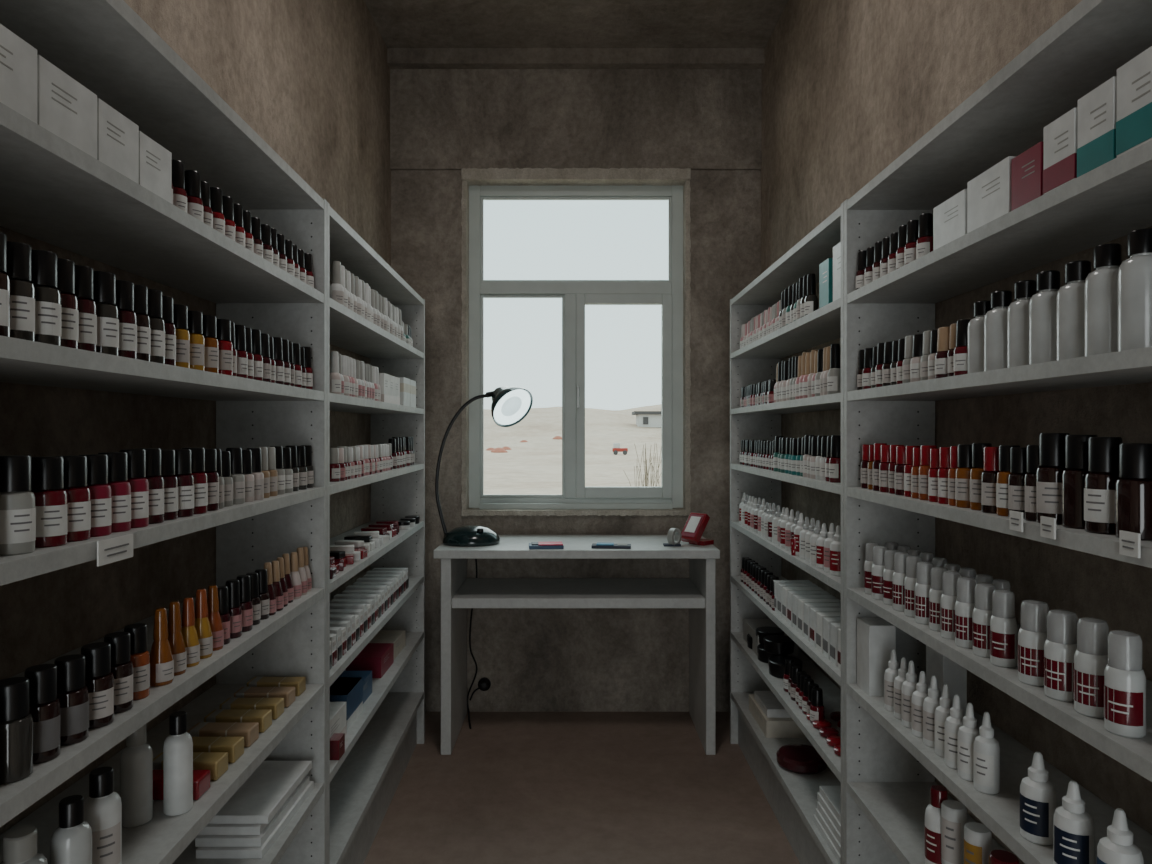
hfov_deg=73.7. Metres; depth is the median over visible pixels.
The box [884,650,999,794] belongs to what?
bottles
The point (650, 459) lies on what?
clump
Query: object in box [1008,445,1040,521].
bottles
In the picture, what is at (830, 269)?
product boxes
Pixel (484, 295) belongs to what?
bead
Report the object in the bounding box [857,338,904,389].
bottles
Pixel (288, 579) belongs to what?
oil bottles
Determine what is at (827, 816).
boxes
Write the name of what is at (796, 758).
tin
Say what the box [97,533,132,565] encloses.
price tag
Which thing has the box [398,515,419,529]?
jars
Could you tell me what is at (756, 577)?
bottles
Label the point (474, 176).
trim
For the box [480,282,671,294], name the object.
frame
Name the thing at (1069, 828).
bottles
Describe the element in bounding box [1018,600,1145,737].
spray bottles
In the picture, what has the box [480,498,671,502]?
frame
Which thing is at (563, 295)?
bead
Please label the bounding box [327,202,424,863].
shelving unit
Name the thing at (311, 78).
wall
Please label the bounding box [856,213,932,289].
bottles
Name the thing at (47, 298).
bottles
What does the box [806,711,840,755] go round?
bottles
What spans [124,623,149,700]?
bottles
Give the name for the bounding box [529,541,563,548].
palette
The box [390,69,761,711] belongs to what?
wall
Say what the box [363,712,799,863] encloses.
floor
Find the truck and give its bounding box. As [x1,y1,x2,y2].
[612,443,627,454]
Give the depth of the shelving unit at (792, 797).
2.64 m
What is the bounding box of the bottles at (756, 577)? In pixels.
[741,557,778,610]
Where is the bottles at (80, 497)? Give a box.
[30,448,218,547]
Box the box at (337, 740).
[330,733,344,759]
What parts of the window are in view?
handle, sash, sash, sash, pane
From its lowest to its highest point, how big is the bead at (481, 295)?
0.967 m
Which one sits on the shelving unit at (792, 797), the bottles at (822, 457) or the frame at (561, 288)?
the bottles at (822, 457)
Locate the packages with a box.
[153,677,305,799]
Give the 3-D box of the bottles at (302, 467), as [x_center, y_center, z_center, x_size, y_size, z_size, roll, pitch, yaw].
[-0.634,0.081,1.755,0.038,0.101,0.137,0,0,0]
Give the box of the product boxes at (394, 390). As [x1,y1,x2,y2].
[379,373,415,407]
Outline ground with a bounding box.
[484,404,660,494]
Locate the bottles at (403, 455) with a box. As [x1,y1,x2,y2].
[388,437,414,468]
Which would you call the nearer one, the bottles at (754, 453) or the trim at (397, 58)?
the bottles at (754, 453)
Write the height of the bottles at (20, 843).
0.142 m
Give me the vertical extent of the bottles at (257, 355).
0.103 m
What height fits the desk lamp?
0.670 m
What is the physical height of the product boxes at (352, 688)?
0.100 m
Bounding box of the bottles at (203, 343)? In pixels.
[173,304,232,375]
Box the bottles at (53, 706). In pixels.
[0,632,132,784]
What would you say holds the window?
in the wall at (444, 122)
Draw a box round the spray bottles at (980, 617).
[864,542,1016,667]
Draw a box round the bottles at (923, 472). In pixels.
[860,443,958,505]
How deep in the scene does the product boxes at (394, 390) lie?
2.76 m
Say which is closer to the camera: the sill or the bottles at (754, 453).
the bottles at (754, 453)
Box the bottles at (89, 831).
[50,766,121,863]
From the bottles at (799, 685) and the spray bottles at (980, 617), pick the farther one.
the bottles at (799, 685)
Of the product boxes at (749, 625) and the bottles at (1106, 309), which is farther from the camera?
the product boxes at (749, 625)
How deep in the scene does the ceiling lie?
3.27 m
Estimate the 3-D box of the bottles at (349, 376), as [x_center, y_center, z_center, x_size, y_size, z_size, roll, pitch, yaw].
[-0.645,-0.155,2.265,0.040,0.118,0.495,0,0,-1]
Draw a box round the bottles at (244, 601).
[217,569,269,644]
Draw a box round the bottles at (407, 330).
[401,321,412,346]
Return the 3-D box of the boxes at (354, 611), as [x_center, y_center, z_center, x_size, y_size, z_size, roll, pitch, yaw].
[-0.697,0.558,2.436,0.133,0.082,1.050,0,0,-1]
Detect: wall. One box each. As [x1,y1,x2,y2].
[0,0,390,834]
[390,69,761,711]
[761,0,1151,863]
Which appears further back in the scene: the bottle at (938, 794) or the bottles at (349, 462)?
the bottles at (349, 462)
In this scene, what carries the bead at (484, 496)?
on the frame at (482, 500)
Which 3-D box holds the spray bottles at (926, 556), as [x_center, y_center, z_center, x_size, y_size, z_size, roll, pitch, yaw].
[0.746,0.313,1.579,0.042,0.115,0.496,0,0,0]
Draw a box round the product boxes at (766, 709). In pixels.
[749,691,805,737]
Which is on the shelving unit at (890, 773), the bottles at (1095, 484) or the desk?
the bottles at (1095, 484)
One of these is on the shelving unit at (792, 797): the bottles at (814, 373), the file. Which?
the bottles at (814, 373)
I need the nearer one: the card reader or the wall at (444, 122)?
the card reader
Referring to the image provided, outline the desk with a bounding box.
[434,535,719,754]
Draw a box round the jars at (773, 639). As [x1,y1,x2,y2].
[756,626,794,654]
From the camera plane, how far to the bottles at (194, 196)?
1.36 m
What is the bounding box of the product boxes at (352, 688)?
[330,630,405,737]
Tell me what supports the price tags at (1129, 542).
attached to the shelving unit at (890, 773)
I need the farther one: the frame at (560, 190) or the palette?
the frame at (560, 190)
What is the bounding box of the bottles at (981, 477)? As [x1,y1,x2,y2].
[955,443,1019,516]
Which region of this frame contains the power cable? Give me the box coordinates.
[467,559,490,728]
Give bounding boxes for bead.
[480,197,483,281]
[480,294,483,497]
[483,197,668,199]
[483,280,668,281]
[483,294,561,297]
[483,495,561,497]
[562,294,564,497]
[668,197,671,281]
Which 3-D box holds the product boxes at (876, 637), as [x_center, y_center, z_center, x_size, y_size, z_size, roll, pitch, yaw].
[0.740,0.519,1.710,0.092,0.160,0.264,0,0,-33]
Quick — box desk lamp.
[435,386,532,546]
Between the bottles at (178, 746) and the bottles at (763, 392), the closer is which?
the bottles at (178, 746)
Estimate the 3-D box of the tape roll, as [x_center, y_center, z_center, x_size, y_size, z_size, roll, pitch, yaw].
[0.404,0.437,3.200,0.077,0.074,0.073,0,0,0]
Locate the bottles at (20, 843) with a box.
[0,826,47,863]
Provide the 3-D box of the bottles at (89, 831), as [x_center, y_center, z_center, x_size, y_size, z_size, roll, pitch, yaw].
[-0.622,0.523,0.979,0.047,0.152,0.117,0,0,-7]
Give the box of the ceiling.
[364,0,787,47]
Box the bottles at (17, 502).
[0,455,35,555]
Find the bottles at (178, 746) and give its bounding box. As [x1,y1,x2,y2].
[163,711,192,815]
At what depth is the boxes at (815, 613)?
2.23 m
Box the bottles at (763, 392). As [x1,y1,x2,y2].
[740,379,775,407]
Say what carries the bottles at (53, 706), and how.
on the shelving unit at (52, 191)
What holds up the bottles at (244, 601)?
on the shelving unit at (52, 191)
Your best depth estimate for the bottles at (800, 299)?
2.29 m
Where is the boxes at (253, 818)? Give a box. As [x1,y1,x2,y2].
[195,761,313,857]
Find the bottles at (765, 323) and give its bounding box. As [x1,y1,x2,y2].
[740,300,780,348]
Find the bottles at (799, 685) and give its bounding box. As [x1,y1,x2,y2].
[783,658,824,723]
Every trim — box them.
[387,48,764,68]
[461,168,690,515]
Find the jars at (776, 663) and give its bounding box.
[747,633,802,678]
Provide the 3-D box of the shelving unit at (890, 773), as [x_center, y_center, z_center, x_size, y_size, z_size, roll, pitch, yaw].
[0.750,0.372,1.200,0.211,1.855,1.300,0,0,0]
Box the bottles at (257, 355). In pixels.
[230,322,312,389]
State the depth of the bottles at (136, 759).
1.17 m
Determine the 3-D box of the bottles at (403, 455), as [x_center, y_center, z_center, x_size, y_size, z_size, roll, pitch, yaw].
[-0.661,0.074,2.907,0.042,0.113,0.372,0,0,-2]
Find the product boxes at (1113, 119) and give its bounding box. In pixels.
[933,46,1151,250]
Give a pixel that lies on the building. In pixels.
(643, 418)
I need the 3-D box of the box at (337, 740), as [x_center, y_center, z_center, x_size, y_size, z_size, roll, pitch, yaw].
[-0.616,0.809,1.975,0.028,0.050,0.048,0,0,0]
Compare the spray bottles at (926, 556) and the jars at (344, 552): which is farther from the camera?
the jars at (344, 552)
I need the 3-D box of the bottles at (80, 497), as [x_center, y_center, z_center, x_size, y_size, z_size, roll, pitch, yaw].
[-0.616,0.077,1.085,0.047,0.107,0.436,0,0,-1]
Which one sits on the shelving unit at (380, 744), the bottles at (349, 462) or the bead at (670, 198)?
the bottles at (349, 462)
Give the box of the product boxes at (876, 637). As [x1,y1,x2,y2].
[857,617,966,716]
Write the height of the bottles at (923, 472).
0.106 m
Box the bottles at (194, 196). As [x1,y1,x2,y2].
[172,159,313,287]
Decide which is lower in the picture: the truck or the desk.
the desk
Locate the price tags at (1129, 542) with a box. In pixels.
[1009,510,1140,557]
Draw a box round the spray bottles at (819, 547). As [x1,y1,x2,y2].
[739,493,840,575]
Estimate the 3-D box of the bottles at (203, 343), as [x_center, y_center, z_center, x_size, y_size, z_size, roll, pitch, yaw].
[-0.621,-0.147,1.272,0.036,0.102,0.181,0,0,0]
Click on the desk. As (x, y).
(697, 592)
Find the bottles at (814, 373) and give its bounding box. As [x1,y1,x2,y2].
[774,343,840,402]
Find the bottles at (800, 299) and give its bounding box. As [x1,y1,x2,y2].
[779,273,817,328]
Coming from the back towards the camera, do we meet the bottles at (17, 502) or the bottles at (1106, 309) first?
the bottles at (1106, 309)
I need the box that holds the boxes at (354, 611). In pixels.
[330,568,408,668]
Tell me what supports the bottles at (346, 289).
on the shelving unit at (380, 744)
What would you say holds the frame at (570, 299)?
attached to the wall at (444, 122)
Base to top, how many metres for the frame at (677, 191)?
1.540 m
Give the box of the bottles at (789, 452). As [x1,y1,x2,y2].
[773,436,804,476]
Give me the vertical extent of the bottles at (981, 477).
0.112 m
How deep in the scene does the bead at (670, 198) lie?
3.65 m
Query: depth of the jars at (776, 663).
2.66 m
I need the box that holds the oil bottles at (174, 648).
[150,585,223,685]
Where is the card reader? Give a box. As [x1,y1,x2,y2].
[681,512,713,545]
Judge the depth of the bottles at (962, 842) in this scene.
1.39 m
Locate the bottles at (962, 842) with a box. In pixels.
[941,800,1019,863]
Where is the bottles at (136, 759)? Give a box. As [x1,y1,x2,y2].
[120,724,152,827]
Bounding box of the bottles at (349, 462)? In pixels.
[330,443,392,481]
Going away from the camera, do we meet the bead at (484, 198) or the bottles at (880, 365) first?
the bottles at (880, 365)
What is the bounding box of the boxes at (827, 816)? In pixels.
[813,786,840,863]
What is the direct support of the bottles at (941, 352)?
on the shelving unit at (890, 773)
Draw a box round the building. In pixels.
[632,411,660,426]
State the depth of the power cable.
3.55 m
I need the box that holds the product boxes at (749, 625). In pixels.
[743,619,797,656]
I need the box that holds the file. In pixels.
[591,543,630,548]
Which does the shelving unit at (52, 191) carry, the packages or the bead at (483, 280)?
the packages
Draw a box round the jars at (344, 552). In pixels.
[330,520,398,578]
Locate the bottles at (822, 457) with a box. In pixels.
[803,435,840,482]
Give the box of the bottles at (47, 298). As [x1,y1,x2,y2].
[0,232,175,365]
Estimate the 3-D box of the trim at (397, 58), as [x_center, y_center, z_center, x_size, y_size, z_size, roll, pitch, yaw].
[0.000,-1.715,3.527,1.720,0.070,0.054,0,0,0]
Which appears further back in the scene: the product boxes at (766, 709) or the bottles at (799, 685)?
the product boxes at (766, 709)
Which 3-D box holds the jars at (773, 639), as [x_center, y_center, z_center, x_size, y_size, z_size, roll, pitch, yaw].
[0.728,0.762,2.813,0.110,0.046,0.221,0,0,0]
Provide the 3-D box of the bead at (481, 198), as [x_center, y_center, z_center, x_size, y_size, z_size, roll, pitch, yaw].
[-0.448,-0.915,3.660,0.014,0.408,0.020,0,0,0]
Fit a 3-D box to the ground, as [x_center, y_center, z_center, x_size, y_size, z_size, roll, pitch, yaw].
[0.000,-1.791,88.820,260.000,6.521,170.000,0,0,0]
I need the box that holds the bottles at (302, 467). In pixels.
[285,445,313,490]
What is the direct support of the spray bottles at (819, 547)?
on the shelving unit at (792, 797)
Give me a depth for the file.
3.12 m
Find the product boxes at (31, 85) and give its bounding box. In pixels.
[0,24,171,203]
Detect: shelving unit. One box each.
[0,0,326,863]
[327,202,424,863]
[730,202,843,863]
[844,0,1151,863]
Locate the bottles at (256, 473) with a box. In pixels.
[215,446,292,508]
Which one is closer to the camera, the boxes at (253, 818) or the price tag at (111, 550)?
the price tag at (111, 550)
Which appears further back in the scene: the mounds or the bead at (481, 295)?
the mounds
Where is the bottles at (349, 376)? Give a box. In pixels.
[330,351,380,400]
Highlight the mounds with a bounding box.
[486,436,561,452]
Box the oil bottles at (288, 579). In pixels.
[264,547,311,615]
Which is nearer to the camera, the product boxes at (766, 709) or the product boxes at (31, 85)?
the product boxes at (31, 85)
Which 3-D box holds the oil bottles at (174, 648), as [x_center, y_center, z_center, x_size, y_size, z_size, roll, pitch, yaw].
[-0.618,0.315,1.226,0.036,0.111,0.214,0,0,-3]
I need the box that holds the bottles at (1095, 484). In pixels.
[1036,433,1151,540]
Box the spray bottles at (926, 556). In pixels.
[885,542,1010,590]
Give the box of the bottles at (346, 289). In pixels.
[330,261,403,340]
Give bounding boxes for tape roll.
[663,528,680,545]
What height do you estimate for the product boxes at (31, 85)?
0.092 m
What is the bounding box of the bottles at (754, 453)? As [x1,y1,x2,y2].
[740,440,774,470]
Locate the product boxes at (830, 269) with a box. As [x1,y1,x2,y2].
[819,242,840,307]
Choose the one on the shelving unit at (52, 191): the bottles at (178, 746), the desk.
the bottles at (178, 746)
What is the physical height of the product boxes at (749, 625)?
0.080 m
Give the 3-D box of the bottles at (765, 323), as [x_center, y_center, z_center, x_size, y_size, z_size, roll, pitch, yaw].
[0.681,-0.382,2.821,0.039,0.108,0.606,0,0,0]
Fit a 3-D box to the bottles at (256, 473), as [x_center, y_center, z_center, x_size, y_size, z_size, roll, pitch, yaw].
[-0.625,0.080,1.487,0.041,0.102,0.378,0,0,-2]
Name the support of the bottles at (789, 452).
on the shelving unit at (792, 797)
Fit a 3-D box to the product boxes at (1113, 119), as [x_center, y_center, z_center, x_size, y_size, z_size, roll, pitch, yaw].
[0.705,-0.387,1.152,0.081,0.118,0.555,0,0,0]
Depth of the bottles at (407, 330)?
2.96 m
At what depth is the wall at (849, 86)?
1.78 m
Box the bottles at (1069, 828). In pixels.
[1020,752,1143,863]
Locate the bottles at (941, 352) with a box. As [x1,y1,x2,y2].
[902,319,970,383]
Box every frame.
[469,185,480,507]
[480,185,671,196]
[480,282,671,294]
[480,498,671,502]
[565,294,575,497]
[672,185,682,507]
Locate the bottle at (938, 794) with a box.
[925,785,947,863]
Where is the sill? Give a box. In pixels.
[479,503,672,509]
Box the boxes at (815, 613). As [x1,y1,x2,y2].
[773,580,840,669]
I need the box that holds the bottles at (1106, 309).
[967,228,1151,373]
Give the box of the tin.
[776,744,826,774]
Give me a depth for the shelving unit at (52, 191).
1.31 m
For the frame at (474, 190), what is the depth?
3.64 m
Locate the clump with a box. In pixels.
[623,443,660,486]
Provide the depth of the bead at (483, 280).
3.65 m

